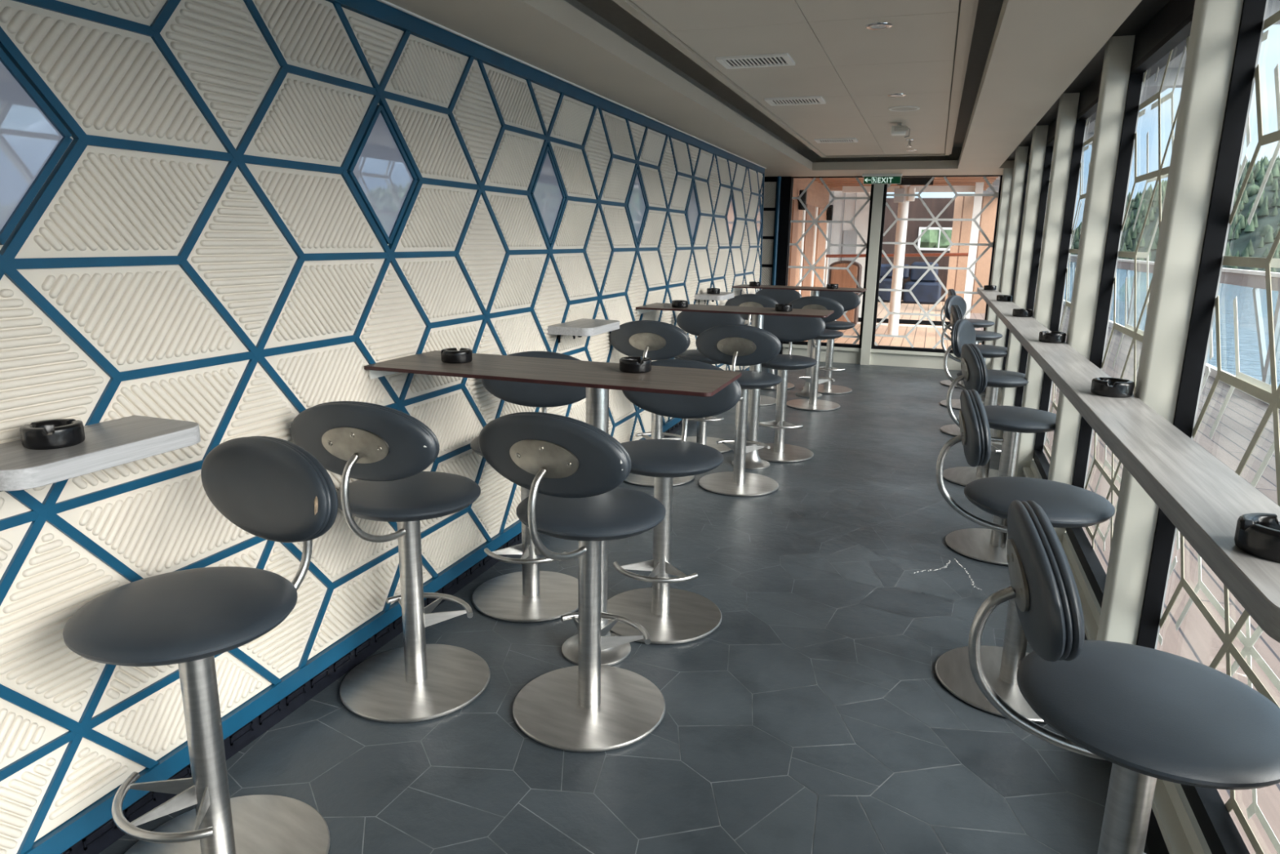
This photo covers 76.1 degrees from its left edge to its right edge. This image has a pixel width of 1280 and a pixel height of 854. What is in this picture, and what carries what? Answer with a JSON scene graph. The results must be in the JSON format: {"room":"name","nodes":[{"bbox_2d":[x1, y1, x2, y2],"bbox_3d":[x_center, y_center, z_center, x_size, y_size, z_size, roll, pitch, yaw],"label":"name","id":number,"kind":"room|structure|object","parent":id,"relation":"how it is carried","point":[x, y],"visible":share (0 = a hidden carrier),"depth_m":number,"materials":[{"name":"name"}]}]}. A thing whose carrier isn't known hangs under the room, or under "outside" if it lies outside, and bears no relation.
{"room":"ship interior","nodes":[
{"label":"ship interior","id":0,"kind":"room"},
{"bbox_2d":[0,0,764,853],"bbox_3d":[-0.522,-0.623,4.318,0.180,2.342,11.190,5,14,19],"label":"wall","id":1,"kind":"structure","parent":0,"point":[215,215],"depth_m":2.42,"materials":[{"name":"beige paint"}]},
{"bbox_2d":[0,414,200,491],"bbox_3d":[-1.241,0.078,1.826,0.246,0.102,0.464,5,14,19],"label":"wall shelf","id":2,"kind":"object","parent":1,"relation":"attached to","point":[124,440],"visible":0.99,"depth_m":1.76,"materials":[{"name":"grey wood"}]},
{"bbox_2d":[19,418,84,449],"bbox_3d":[-1.270,0.015,1.770,0.113,0.046,0.113,1,13,-1],"label":"ashtray","id":3,"kind":"object","parent":2,"relation":"on","point":[55,433],"visible":1,"depth_m":1.74,"materials":[{"name":"black plastic"}]},
{"bbox_2d":[60,419,691,853],"bbox_3d":[-0.462,0.462,4.623,0.037,0.088,11.000,5,14,19],"label":"baseboard","id":4,"kind":"structure","parent":1,"relation":"attached to","point":[108,833],"depth_m":2.67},
{"bbox_2d":[546,318,619,342],"bbox_3d":[-0.292,-0.513,4.450,0.246,0.102,0.464,5,14,19],"label":"wall shelf","id":5,"kind":"object","parent":1,"relation":"attached to","point":[581,327],"visible":1,"depth_m":4.30,"materials":[{"name":"grey wood"}]},
{"bbox_2d":[693,292,733,304],"bbox_3d":[0.649,-1.100,7.053,0.246,0.102,0.464,5,14,19],"label":"wall shelf","id":6,"kind":"object","parent":1,"relation":"attached to","point":[722,295],"visible":0.98,"depth_m":6.86,"materials":[{"name":"grey wood"}]},
{"bbox_2d":[706,288,719,293],"bbox_3d":[0.628,-1.162,6.993,0.113,0.046,0.113,8,15,28],"label":"ashtray","id":7,"kind":"object","parent":6,"relation":"on","point":[709,291],"visible":1,"depth_m":6.95,"materials":[{"name":"black plastic"}]},
{"bbox_2d":[98,361,1150,853],"bbox_3d":[0.872,0.515,4.859,3.100,0.081,12.500,5,14,19],"label":"floor","id":8,"kind":"structure","parent":0,"point":[817,717],"depth_m":2.70,"materials":[{"name":"tile"}]},
{"bbox_2d":[62,435,337,853],"bbox_3d":[-1.016,0.577,1.944,0.521,1.054,0.584,9,15,32],"label":"bar stool","id":9,"kind":"object","parent":8,"relation":"on","point":[273,489],"visible":1,"depth_m":1.92,"materials":[{"name":"leather"}]},
{"bbox_2d":[290,400,490,723],"bbox_3d":[-0.789,0.397,2.739,0.521,1.054,0.584,5,14,18],"label":"bar stool","id":10,"kind":"object","parent":8,"relation":"on","point":[388,451],"visible":0.96,"depth_m":2.69,"materials":[{"name":"leather"}]},
{"bbox_2d":[470,351,586,622],"bbox_3d":[-0.467,0.225,3.504,0.521,1.054,0.584,2,13,5],"label":"bar stool","id":11,"kind":"object","parent":8,"relation":"on","point":[531,594],"visible":0.38,"depth_m":3.55,"materials":[{"name":"metal"}]},
{"bbox_2d":[364,350,741,666],"bbox_3d":[-0.317,0.323,3.017,1.269,1.087,0.450,5,14,19],"label":"table","id":12,"kind":"object","parent":8,"relation":"on","point":[597,377],"visible":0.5,"depth_m":2.87,"materials":[{"name":"brown wood"}]},
{"bbox_2d":[440,347,472,364],"bbox_3d":[-0.676,-0.263,3.014,0.113,0.046,0.113,-7,15,-30],"label":"ashtray","id":13,"kind":"object","parent":12,"relation":"on","point":[449,355],"visible":1,"depth_m":2.97,"materials":[{"name":"black plastic"}]},
{"bbox_2d":[619,355,651,373],"bbox_3d":[-0.016,-0.218,2.868,0.113,0.046,0.113,3,13,9],"label":"ashtray","id":14,"kind":"object","parent":12,"relation":"on","point":[630,364],"visible":1,"depth_m":2.83,"materials":[{"name":"black plastic"}]},
{"bbox_2d":[478,412,666,751],"bbox_3d":[-0.179,0.437,2.608,0.521,1.054,0.584,8,15,27],"label":"bar stool","id":15,"kind":"object","parent":8,"relation":"on","point":[572,469],"visible":1,"depth_m":2.55,"materials":[{"name":"leather"}]},
{"bbox_2d":[609,320,694,487],"bbox_3d":[0.103,-0.179,5.291,0.521,1.054,0.584,5,14,17],"label":"bar stool","id":16,"kind":"object","parent":8,"relation":"on","point":[652,340],"visible":0.52,"depth_m":5.01,"materials":[{"name":"leather"}]},
{"bbox_2d":[607,359,741,644],"bbox_3d":[0.103,0.272,3.341,0.521,1.054,0.584,5,14,18],"label":"bar stool","id":17,"kind":"object","parent":8,"relation":"on","point":[669,615],"visible":0.77,"depth_m":3.33,"materials":[{"name":"leather"}]},
{"bbox_2d":[674,311,743,453],"bbox_3d":[0.485,-0.374,6.161,0.521,1.054,0.584,4,13,13],"label":"bar stool","id":18,"kind":"object","parent":8,"relation":"on","point":[695,323],"visible":0.42,"depth_m":6.20,"materials":[{"name":"leather"}]},
{"bbox_2d":[635,302,834,469],"bbox_3d":[0.631,-0.268,5.639,1.269,1.087,0.450,5,14,19],"label":"table","id":19,"kind":"object","parent":8,"relation":"on","point":[753,460],"visible":0.82,"depth_m":5.58,"materials":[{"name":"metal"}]},
{"bbox_2d":[671,300,688,307],"bbox_3d":[0.272,-0.835,5.554,0.113,0.046,0.113,5,14,19],"label":"ashtray","id":20,"kind":"object","parent":19,"relation":"on","point":[675,304],"visible":1,"depth_m":5.51,"materials":[{"name":"black plastic"}]},
{"bbox_2d":[774,303,792,311],"bbox_3d":[0.947,-0.785,5.386,0.113,0.046,0.113,-3,14,-15],"label":"ashtray","id":21,"kind":"object","parent":19,"relation":"on","point":[779,307],"visible":1,"depth_m":5.34,"materials":[{"name":"black plastic"}]},
{"bbox_2d":[695,324,782,497],"bbox_3d":[0.634,-0.132,5.125,0.521,1.054,0.584,5,14,18],"label":"bar stool","id":22,"kind":"object","parent":8,"relation":"on","point":[733,344],"visible":0.79,"depth_m":4.97,"materials":[{"name":"leather"}]},
{"bbox_2d":[724,293,777,405],"bbox_3d":[1.099,-0.761,7.876,0.521,1.054,0.584,5,14,19],"label":"bar stool","id":23,"kind":"object","parent":8,"relation":"on","point":[744,300],"visible":0.29,"depth_m":7.58,"materials":[{"name":"leather"}]},
{"bbox_2d":[751,288,801,390],"bbox_3d":[1.439,-0.967,8.791,0.521,1.054,0.584,5,14,17],"label":"bar stool","id":24,"kind":"object","parent":8,"relation":"on","point":[780,296],"visible":0.2,"depth_m":8.82,"materials":[{"name":"leather"}]},
{"bbox_2d":[757,315,825,462],"bbox_3d":[1.044,-0.322,5.975,0.521,1.054,0.584,5,14,18],"label":"bar stool","id":25,"kind":"object","parent":8,"relation":"on","point":[790,329],"visible":0.79,"depth_m":5.97,"materials":[{"name":"leather"}]},
{"bbox_2d":[732,284,866,397],"bbox_3d":[1.579,-0.859,8.261,1.269,1.087,0.450,5,14,19],"label":"table","id":26,"kind":"object","parent":8,"relation":"on","point":[815,291],"visible":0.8,"depth_m":8.16,"materials":[{"name":"wood"}]},
{"bbox_2d":[749,281,760,286],"bbox_3d":[1.152,-1.435,8.209,0.113,0.046,0.113,2,13,4],"label":"ashtray","id":27,"kind":"object","parent":26,"relation":"on","point":[751,283],"visible":1,"depth_m":8.16,"materials":[{"name":"black plastic"}]},
{"bbox_2d":[826,284,838,288],"bbox_3d":[1.885,-1.377,8.011,0.113,0.046,0.113,13,18,42],"label":"ashtray","id":28,"kind":"object","parent":26,"relation":"on","point":[828,286],"visible":1,"depth_m":7.97,"materials":[{"name":"black plastic"}]},
{"bbox_2d":[786,296,844,411],"bbox_3d":[1.655,-0.710,7.694,0.521,1.054,0.584,6,14,21],"label":"bar stool","id":29,"kind":"object","parent":8,"relation":"on","point":[821,303],"visible":0.61,"depth_m":7.64,"materials":[{"name":"leather"}]},
{"bbox_2d":[802,290,860,394],"bbox_3d":[2.010,-0.913,8.597,0.521,1.054,0.584,5,14,19],"label":"bar stool","id":30,"kind":"object","parent":8,"relation":"on","point":[849,300],"visible":0.51,"depth_m":8.59,"materials":[{"name":"leather"}]},
{"bbox_2d":[940,288,995,387],"bbox_3d":[3.599,-0.986,9.023,0.584,1.054,0.521,4,13,15],"label":"bar stool","id":31,"kind":"object","parent":8,"relation":"on","point":[977,323],"visible":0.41,"depth_m":8.90,"materials":[{"name":"leather"}]},
{"bbox_2d":[939,295,1002,409],"bbox_3d":[3.171,-0.724,7.861,0.584,1.054,0.521,11,17,38],"label":"bar stool","id":32,"kind":"object","parent":8,"relation":"on","point":[980,335],"visible":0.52,"depth_m":7.78,"materials":[{"name":"leather"}]},
{"bbox_2d":[940,304,1007,437],"bbox_3d":[2.758,-0.468,6.726,0.584,1.054,0.521,4,13,15],"label":"bar stool","id":33,"kind":"object","parent":8,"relation":"on","point":[987,351],"visible":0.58,"depth_m":6.65,"materials":[{"name":"leather"}]},
{"bbox_2d":[942,319,1028,486],"bbox_3d":[2.276,-0.167,5.390,0.584,1.054,0.521,9,15,32],"label":"bar stool","id":34,"kind":"object","parent":8,"relation":"on","point":[963,331],"visible":0.67,"depth_m":5.35,"materials":[{"name":"leather"}]},
{"bbox_2d":[945,343,1056,565],"bbox_3d":[1.836,0.114,4.146,0.584,1.054,0.521,4,13,13],"label":"bar stool","id":35,"kind":"object","parent":8,"relation":"on","point":[982,544],"visible":0.77,"depth_m":4.10,"materials":[{"name":"leather"}]},
{"bbox_2d":[935,389,1115,723],"bbox_3d":[1.311,0.408,2.840,0.584,1.054,0.521,5,14,17],"label":"bar stool","id":36,"kind":"object","parent":8,"relation":"on","point":[1065,505],"visible":0.73,"depth_m":2.81,"materials":[{"name":"leather"}]},
{"bbox_2d":[968,499,1279,853],"bbox_3d":[0.927,0.688,1.603,0.584,1.054,0.521,5,14,16],"label":"bar stool","id":37,"kind":"object","parent":8,"relation":"on","point":[1152,713],"visible":1,"depth_m":1.49,"materials":[{"name":"leather"}]},
{"bbox_2d":[376,0,1142,177],"bbox_3d":[0.873,-1.929,4.335,3.200,0.282,12.550,5,14,19],"label":"ceiling","id":38,"kind":"structure","parent":0,"point":[981,75],"depth_m":4.09,"materials":[{"name":"beige paint"}]},
{"bbox_2d":[715,53,795,69],"bbox_3d":[0.602,-1.900,4.249,0.370,0.012,0.250,5,14,19],"label":"ceiling vent","id":39,"kind":"object","parent":38,"relation":"in","point":[780,59],"visible":1,"depth_m":4.24,"materials":[{"name":"white plastic"}]},
{"bbox_2d":[764,96,826,106],"bbox_3d":[1.035,-2.169,5.445,0.370,0.012,0.250,5,14,19],"label":"ceiling vent","id":40,"kind":"object","parent":38,"relation":"in","point":[804,100],"visible":1,"depth_m":5.44,"materials":[{"name":"white plastic"}]},
{"bbox_2d":[813,137,857,143],"bbox_3d":[1.814,-2.645,7.556,0.370,0.012,0.250,5,14,19],"label":"ceiling vent","id":41,"kind":"object","parent":38,"relation":"in","point":[839,140],"visible":1,"depth_m":7.54,"materials":[{"name":"white plastic"}]},
{"bbox_2d":[865,22,893,30],"bbox_3d":[1.032,-1.730,3.534,0.114,0.006,0.114,5,14,19],"label":"recessed light","id":42,"kind":"object","parent":38,"relation":"in","point":[882,25],"visible":1,"depth_m":3.53,"materials":[{"name":"silver metal"}]},
{"bbox_2d":[862,173,902,184],"bbox_3d":[2.873,-2.944,9.714,0.454,0.114,0.070,5,14,19],"label":"exit sign","id":43,"kind":"object","parent":38,"relation":"hanging from","point":[868,179],"visible":1,"depth_m":9.70,"materials":[{"name":"green plastic"}]},
{"bbox_2d":[887,93,906,97],"bbox_3d":[1.631,-2.104,5.189,0.114,0.006,0.114,5,14,19],"label":"recessed light","id":44,"kind":"object","parent":38,"relation":"in","point":[898,95],"visible":1,"depth_m":5.18,"materials":[{"name":"silver metal"}]},
{"bbox_2d":[890,123,910,137],"bbox_3d":[2.054,-2.332,6.439,0.145,0.111,0.125,5,14,19],"label":"camera fixture","id":45,"kind":"object","parent":38,"relation":"hanging from","point":[898,130],"visible":1,"depth_m":6.41,"materials":[{"name":"white plastic"}]},
{"bbox_2d":[888,106,919,111],"bbox_3d":[1.844,-2.219,5.706,0.212,0.008,0.212,5,14,19],"label":"ceiling speaker","id":46,"kind":"object","parent":38,"relation":"attached to","point":[899,108],"visible":1,"depth_m":5.69},
{"bbox_2d":[891,107,917,111],"bbox_3d":[1.844,-2.218,5.706,0.180,0.002,0.180,5,14,19],"label":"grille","id":47,"kind":"object","parent":46,"relation":"attached to","point":[892,108],"depth_m":5.70,"materials":[{"name":"white metal"}]},
{"bbox_2d":[906,139,913,147],"bbox_3d":[2.455,-2.582,7.447,0.070,0.066,0.070,5,14,19],"label":"sprinkler head","id":48,"kind":"object","parent":38,"relation":"attached to","point":[908,140],"visible":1,"depth_m":7.44},
{"bbox_2d":[760,176,792,354],"bbox_3d":[1.419,-1.932,10.142,0.605,2.325,1.400,5,14,19],"label":"wall","id":49,"kind":"structure","parent":0,"point":[777,189],"depth_m":10.49,"materials":[{"name":"black rubber"}]},
{"bbox_2d":[787,177,830,297],"bbox_3d":[2.555,-2.778,13.269,0.290,2.640,5.340,5,14,19],"label":"wall","id":50,"kind":"structure","parent":0,"point":[813,244],"depth_m":13.31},
{"bbox_2d":[797,190,807,209],"bbox_3d":[2.376,-3.325,11.982,0.120,0.280,0.100,5,14,19],"label":"wall lantern","id":51,"kind":"object","parent":50,"relation":"attached to","point":[803,197],"visible":0.73,"depth_m":11.94,"materials":[{"name":"black metal"}]},
{"bbox_2d":[826,204,833,220],"bbox_3d":[3.506,-3.962,15.126,0.120,0.280,0.100,5,14,19],"label":"wall lantern","id":52,"kind":"object","parent":50,"relation":"attached to","point":[830,209],"visible":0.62,"depth_m":15.08,"materials":[{"name":"black metal"}]},
{"bbox_2d":[824,191,871,317],"bbox_3d":[4.036,-3.475,16.386,1.060,2.640,0.130,5,14,19],"label":"wall","id":53,"kind":"structure","parent":0,"point":[843,209],"depth_m":16.20,"materials":[{"name":"white paint"}]},
{"bbox_2d":[782,184,961,370],"bbox_3d":[3.129,-1.919,10.206,2.610,2.325,0.250,5,14,19],"label":"door frame","id":54,"kind":"structure","parent":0,"point":[865,355],"depth_m":10.34,"materials":[{"name":"beige paint"}]},
{"bbox_2d":[782,176,874,348],"bbox_3d":[2.402,-2.097,10.467,1.010,2.120,0.080,5,14,19],"label":"window","id":55,"kind":"structure","parent":54,"relation":"in","point":[869,197],"depth_m":10.39,"materials":[{"name":"clear glass"}]},
{"bbox_2d":[871,174,1002,353],"bbox_3d":[3.621,-1.981,10.052,1.343,2.120,0.080,5,14,19],"label":"window","id":56,"kind":"structure","parent":54,"relation":"in","point":[995,194],"depth_m":10.06,"materials":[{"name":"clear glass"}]},
{"bbox_2d":[805,300,981,349],"bbox_3d":[4.690,-2.754,19.350,5.720,0.080,17.940,5,14,19],"label":"deck","id":57,"kind":"object","parent":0,"point":[920,337],"depth_m":14.61,"materials":[{"name":"brown wood"}]},
{"bbox_2d":[827,260,862,324],"bbox_3d":[3.955,-2.615,15.857,0.580,1.199,0.415,5,14,19],"label":"base cabinet","id":58,"kind":"object","parent":57,"relation":"on","point":[842,277],"visible":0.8,"depth_m":15.62,"materials":[{"name":"brown wood"}]},
{"bbox_2d":[824,253,968,286],"bbox_3d":[4.496,-2.390,14.470,2.452,1.403,0.056,5,14,19],"label":"handrail","id":59,"kind":"object","parent":57,"relation":"on","point":[918,255],"visible":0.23,"depth_m":14.34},
{"bbox_2d":[887,185,915,335],"bbox_3d":[4.344,-2.789,13.709,0.330,2.520,0.205,5,14,19],"label":"column","id":60,"kind":"structure","parent":57,"relation":"on","point":[904,201],"depth_m":13.64,"materials":[{"name":"paint"}]},
{"bbox_2d":[857,317,950,325],"bbox_3d":[5.031,-2.086,16.128,2.650,0.080,0.080,5,14,19],"label":"bar","id":61,"kind":"object","parent":57,"relation":"on","point":[878,320],"visible":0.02,"depth_m":15.98,"materials":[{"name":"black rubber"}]},
{"bbox_2d":[857,322,951,328],"bbox_3d":[4.884,-1.965,15.730,2.650,0.020,0.100,5,14,19],"label":"trim","id":62,"kind":"structure","parent":57,"relation":"on","point":[857,322],"depth_m":15.59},
{"bbox_2d":[878,262,942,304],"bbox_3d":[7.031,-3.841,21.705,1.850,1.050,0.900,5,14,19],"label":"furniture","id":63,"kind":"object","parent":57,"relation":"on","point":[927,291],"visible":0.58,"depth_m":21.30,"materials":[{"name":"blue fabric"}]},
{"bbox_2d":[964,182,983,318],"bbox_3d":[5.492,-2.742,13.541,0.120,2.540,0.100,5,14,19],"label":"trim","id":64,"kind":"structure","parent":57,"relation":"on","point":[979,185],"depth_m":13.44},
{"bbox_2d":[842,185,975,192],"bbox_3d":[4.544,-3.988,13.712,2.240,0.100,0.100,5,14,19],"label":"trim","id":65,"kind":"structure","parent":64,"relation":"attached to","point":[940,188],"depth_m":13.58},
{"bbox_2d":[810,176,998,191],"bbox_3d":[2.750,-4.116,13.299,5.700,0.200,6.080,5,14,19],"label":"deck","id":66,"kind":"object","parent":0,"point":[833,184],"visible":0.13,"depth_m":13.44,"materials":[{"name":"brown wood"}]},
{"bbox_2d":[897,177,933,185],"bbox_3d":[4.032,-3.614,11.970,0.500,0.140,0.040,5,14,19],"label":"board","id":67,"kind":"object","parent":66,"relation":"hanging from","point":[904,180],"visible":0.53,"depth_m":11.96,"materials":[{"name":"black"}]},
{"bbox_2d":[880,198,955,302],"bbox_3d":[7.888,-4.785,22.139,2.800,2.720,0.240,5,14,19],"label":"wall","id":68,"kind":"structure","parent":0,"point":[917,209],"depth_m":22.07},
{"bbox_2d":[943,193,997,313],"bbox_3d":[7.777,-3.925,18.590,1.380,2.640,0.200,5,14,19],"label":"wall","id":69,"kind":"structure","parent":0,"point":[963,205],"depth_m":18.54,"materials":[{"name":"orange paint"}]},
{"bbox_2d":[1005,0,1195,853],"bbox_3d":[2.204,-0.646,4.115,0.260,2.560,12.500,5,14,19],"label":"wall","id":70,"kind":"structure","parent":0,"point":[1151,21],"depth_m":3.26,"materials":[{"name":"grey paint"}]},
{"bbox_2d":[983,168,1013,368],"bbox_3d":[3.920,-1.665,8.994,0.095,2.402,0.090,5,14,19],"label":"trim","id":71,"kind":"structure","parent":70,"relation":"attached to","point":[1007,174],"depth_m":8.87,"materials":[{"name":"beige paint"}]},
{"bbox_2d":[990,176,1013,368],"bbox_3d":[3.749,-1.511,8.316,0.149,2.146,1.425,5,14,19],"label":"window","id":72,"kind":"structure","parent":70,"relation":"in","point":[1012,176],"depth_m":8.87,"materials":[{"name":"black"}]},
{"bbox_2d":[991,146,1028,392],"bbox_3d":[3.446,-1.370,7.683,0.095,2.402,0.090,5,14,19],"label":"trim","id":73,"kind":"structure","parent":70,"relation":"attached to","point":[1021,152],"depth_m":7.55,"materials":[{"name":"beige paint"}]},
{"bbox_2d":[996,159,1029,403],"bbox_3d":[3.275,-1.216,7.005,0.149,2.146,1.425,5,14,19],"label":"window","id":74,"kind":"structure","parent":70,"relation":"in","point":[999,394],"depth_m":7.55,"materials":[{"name":"black metal"}]},
{"bbox_2d":[997,124,1048,437],"bbox_3d":[2.972,-1.074,6.372,0.095,2.402,0.090,5,14,19],"label":"trim","id":75,"kind":"structure","parent":70,"relation":"attached to","point":[1038,144],"depth_m":6.25,"materials":[{"name":"beige paint"}]},
{"bbox_2d":[1013,93,1079,476],"bbox_3d":[2.498,-0.779,5.061,0.095,2.402,0.090,5,14,19],"label":"pillar","id":76,"kind":"structure","parent":70,"relation":"attached to","point":[1068,102],"depth_m":4.95,"materials":[{"name":"beige paint"}]},
{"bbox_2d":[1014,121,1089,460],"bbox_3d":[2.801,-0.920,5.694,0.149,2.146,1.425,5,14,19],"label":"window","id":77,"kind":"structure","parent":70,"relation":"in","point":[1050,144],"depth_m":6.20,"materials":[{"name":"black metal"}]},
{"bbox_2d":[1022,78,1146,533],"bbox_3d":[2.327,-0.625,4.383,0.149,2.146,1.425,5,14,19],"label":"window","id":78,"kind":"structure","parent":70,"relation":"in","point":[1039,468],"depth_m":4.89,"materials":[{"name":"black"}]},
{"bbox_2d":[1047,35,1135,542],"bbox_3d":[2.024,-0.483,3.750,0.095,2.402,0.090,5,14,19],"label":"pillar","id":79,"kind":"structure","parent":70,"relation":"attached to","point":[1118,52],"depth_m":3.62,"materials":[{"name":"beige paint"}]},
{"bbox_2d":[977,287,1279,642],"bbox_3d":[2.209,-0.570,4.680,0.168,0.043,8.090,5,14,19],"label":"bar counter","id":80,"kind":"object","parent":70,"relation":"attached to","point":[1203,498],"visible":0.96,"depth_m":1.66,"materials":[{"name":"grey wood"}]},
{"bbox_2d":[983,284,996,290],"bbox_3d":[3.414,-1.357,7.974,0.113,0.046,0.113,-2,13,-11],"label":"ashtray","id":81,"kind":"object","parent":80,"relation":"on","point":[988,287],"visible":1,"depth_m":7.93,"materials":[{"name":"black plastic"}]},
{"bbox_2d":[996,294,1012,301],"bbox_3d":[2.887,-1.020,6.480,0.113,0.046,0.113,5,14,19],"label":"ashtray","id":82,"kind":"object","parent":80,"relation":"on","point":[999,297],"visible":1,"depth_m":6.44,"materials":[{"name":"black plastic"}]},
{"bbox_2d":[1012,308,1032,317],"bbox_3d":[2.398,-0.716,5.128,0.113,0.046,0.113,4,13,14],"label":"ashtray","id":83,"kind":"object","parent":80,"relation":"on","point":[1022,313],"visible":1,"depth_m":5.09,"materials":[{"name":"black plastic"}]},
{"bbox_2d":[1038,330,1066,343],"bbox_3d":[1.922,-0.419,3.812,0.113,0.046,0.113,-4,14,-20],"label":"ashtray","id":84,"kind":"object","parent":80,"relation":"on","point":[1057,337],"visible":1,"depth_m":3.77,"materials":[{"name":"black plastic"}]},
{"bbox_2d":[1090,377,1134,397],"bbox_3d":[1.438,-0.121,2.489,0.113,0.046,0.113,10,16,33],"label":"ashtray","id":85,"kind":"object","parent":80,"relation":"on","point":[1110,387],"visible":1,"depth_m":2.45,"materials":[{"name":"black plastic"}]},
{"bbox_2d":[1234,512,1279,562],"bbox_3d":[0.956,0.166,1.217,0.113,0.046,0.113,3,13,7],"label":"ashtray","id":86,"kind":"object","parent":80,"relation":"on","point":[1256,534],"visible":1,"depth_m":1.21,"materials":[{"name":"black plastic"}]},
{"bbox_2d":[1060,12,1269,644],"bbox_3d":[1.853,-0.329,3.072,0.149,2.146,1.425,5,14,19],"label":"window","id":87,"kind":"structure","parent":70,"relation":"in","point":[1089,574],"depth_m":3.46,"materials":[{"name":"black metal"}]},
{"bbox_2d":[1096,0,1243,644],"bbox_3d":[1.550,-0.188,2.439,0.095,2.402,0.090,5,14,19],"label":"pillar","id":88,"kind":"structure","parent":70,"relation":"attached to","point":[1215,27],"depth_m":2.34,"materials":[{"name":"beige paint"}]},
{"bbox_2d":[1136,0,1279,853],"bbox_3d":[1.379,-0.034,1.761,0.149,2.146,1.425,5,14,19],"label":"window","id":89,"kind":"structure","parent":70,"relation":"in","point":[1190,819],"depth_m":2.17,"materials":[{"name":"black metal"}]},
{"bbox_2d":[969,304,1279,853],"bbox_3d":[6.003,-0.711,10.608,2.730,0.080,32.000,5,14,19],"label":"deck","id":90,"kind":"object","parent":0,"point":[1195,639],"visible":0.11,"depth_m":4.31,"materials":[{"name":"brown wood"}]},
{"bbox_2d":[1062,254,1279,409],"bbox_3d":[7.160,-1.279,10.062,0.100,1.310,32.000,5,14,19],"label":"deck railing","id":91,"kind":"object","parent":90,"relation":"on","point":[1250,278],"visible":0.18,"depth_m":9.28,"materials":[{"name":"white metal"}]},
{"bbox_2d":[982,0,1279,193],"bbox_3d":[4.690,-3.216,9.431,0.600,0.250,34.000,5,14,19],"label":"ceiling","id":92,"kind":"structure","parent":0,"point":[1151,87],"depth_m":5.00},
{"label":"outside","id":93,"kind":"structure","parent":0,"visible":0},
{"bbox_2d":[920,229,951,248],"bbox_3d":[8.977,-4.981,24.878,3.558,2.647,1.446,5,14,19],"label":"hedge","id":94,"kind":"object","parent":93,"point":[930,239],"visible":0.07,"depth_m":24.20,"materials":[{"name":"green plant"}]},
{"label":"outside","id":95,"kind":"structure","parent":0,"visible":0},
{"bbox_2d":[1067,164,1279,272],"bbox_3d":[408.433,-67.972,240.797,487.446,65.883,659.104,5,14,19],"label":"hill","id":96,"kind":"structure","parent":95,"point":[1239,244],"depth_m":433.54,"materials":[{"name":"green plant"}]},
{"bbox_2d":[1068,155,1279,272],"bbox_3d":[411.070,-69.568,238.106,477.895,72.214,659.106,5,14,19],"label":"forest","id":97,"kind":"object","parent":96,"relation":"on","point":[1239,223],"visible":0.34,"depth_m":464.83,"materials":[{"name":"green plant"}]},
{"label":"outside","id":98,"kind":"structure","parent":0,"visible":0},
{"bbox_2d":[1063,266,1279,387],"bbox_3d":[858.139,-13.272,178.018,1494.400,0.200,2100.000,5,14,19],"label":"sea","id":99,"kind":"structure","parent":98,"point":[1249,353],"depth_m":157.98,"materials":[{"name":"liquid"}]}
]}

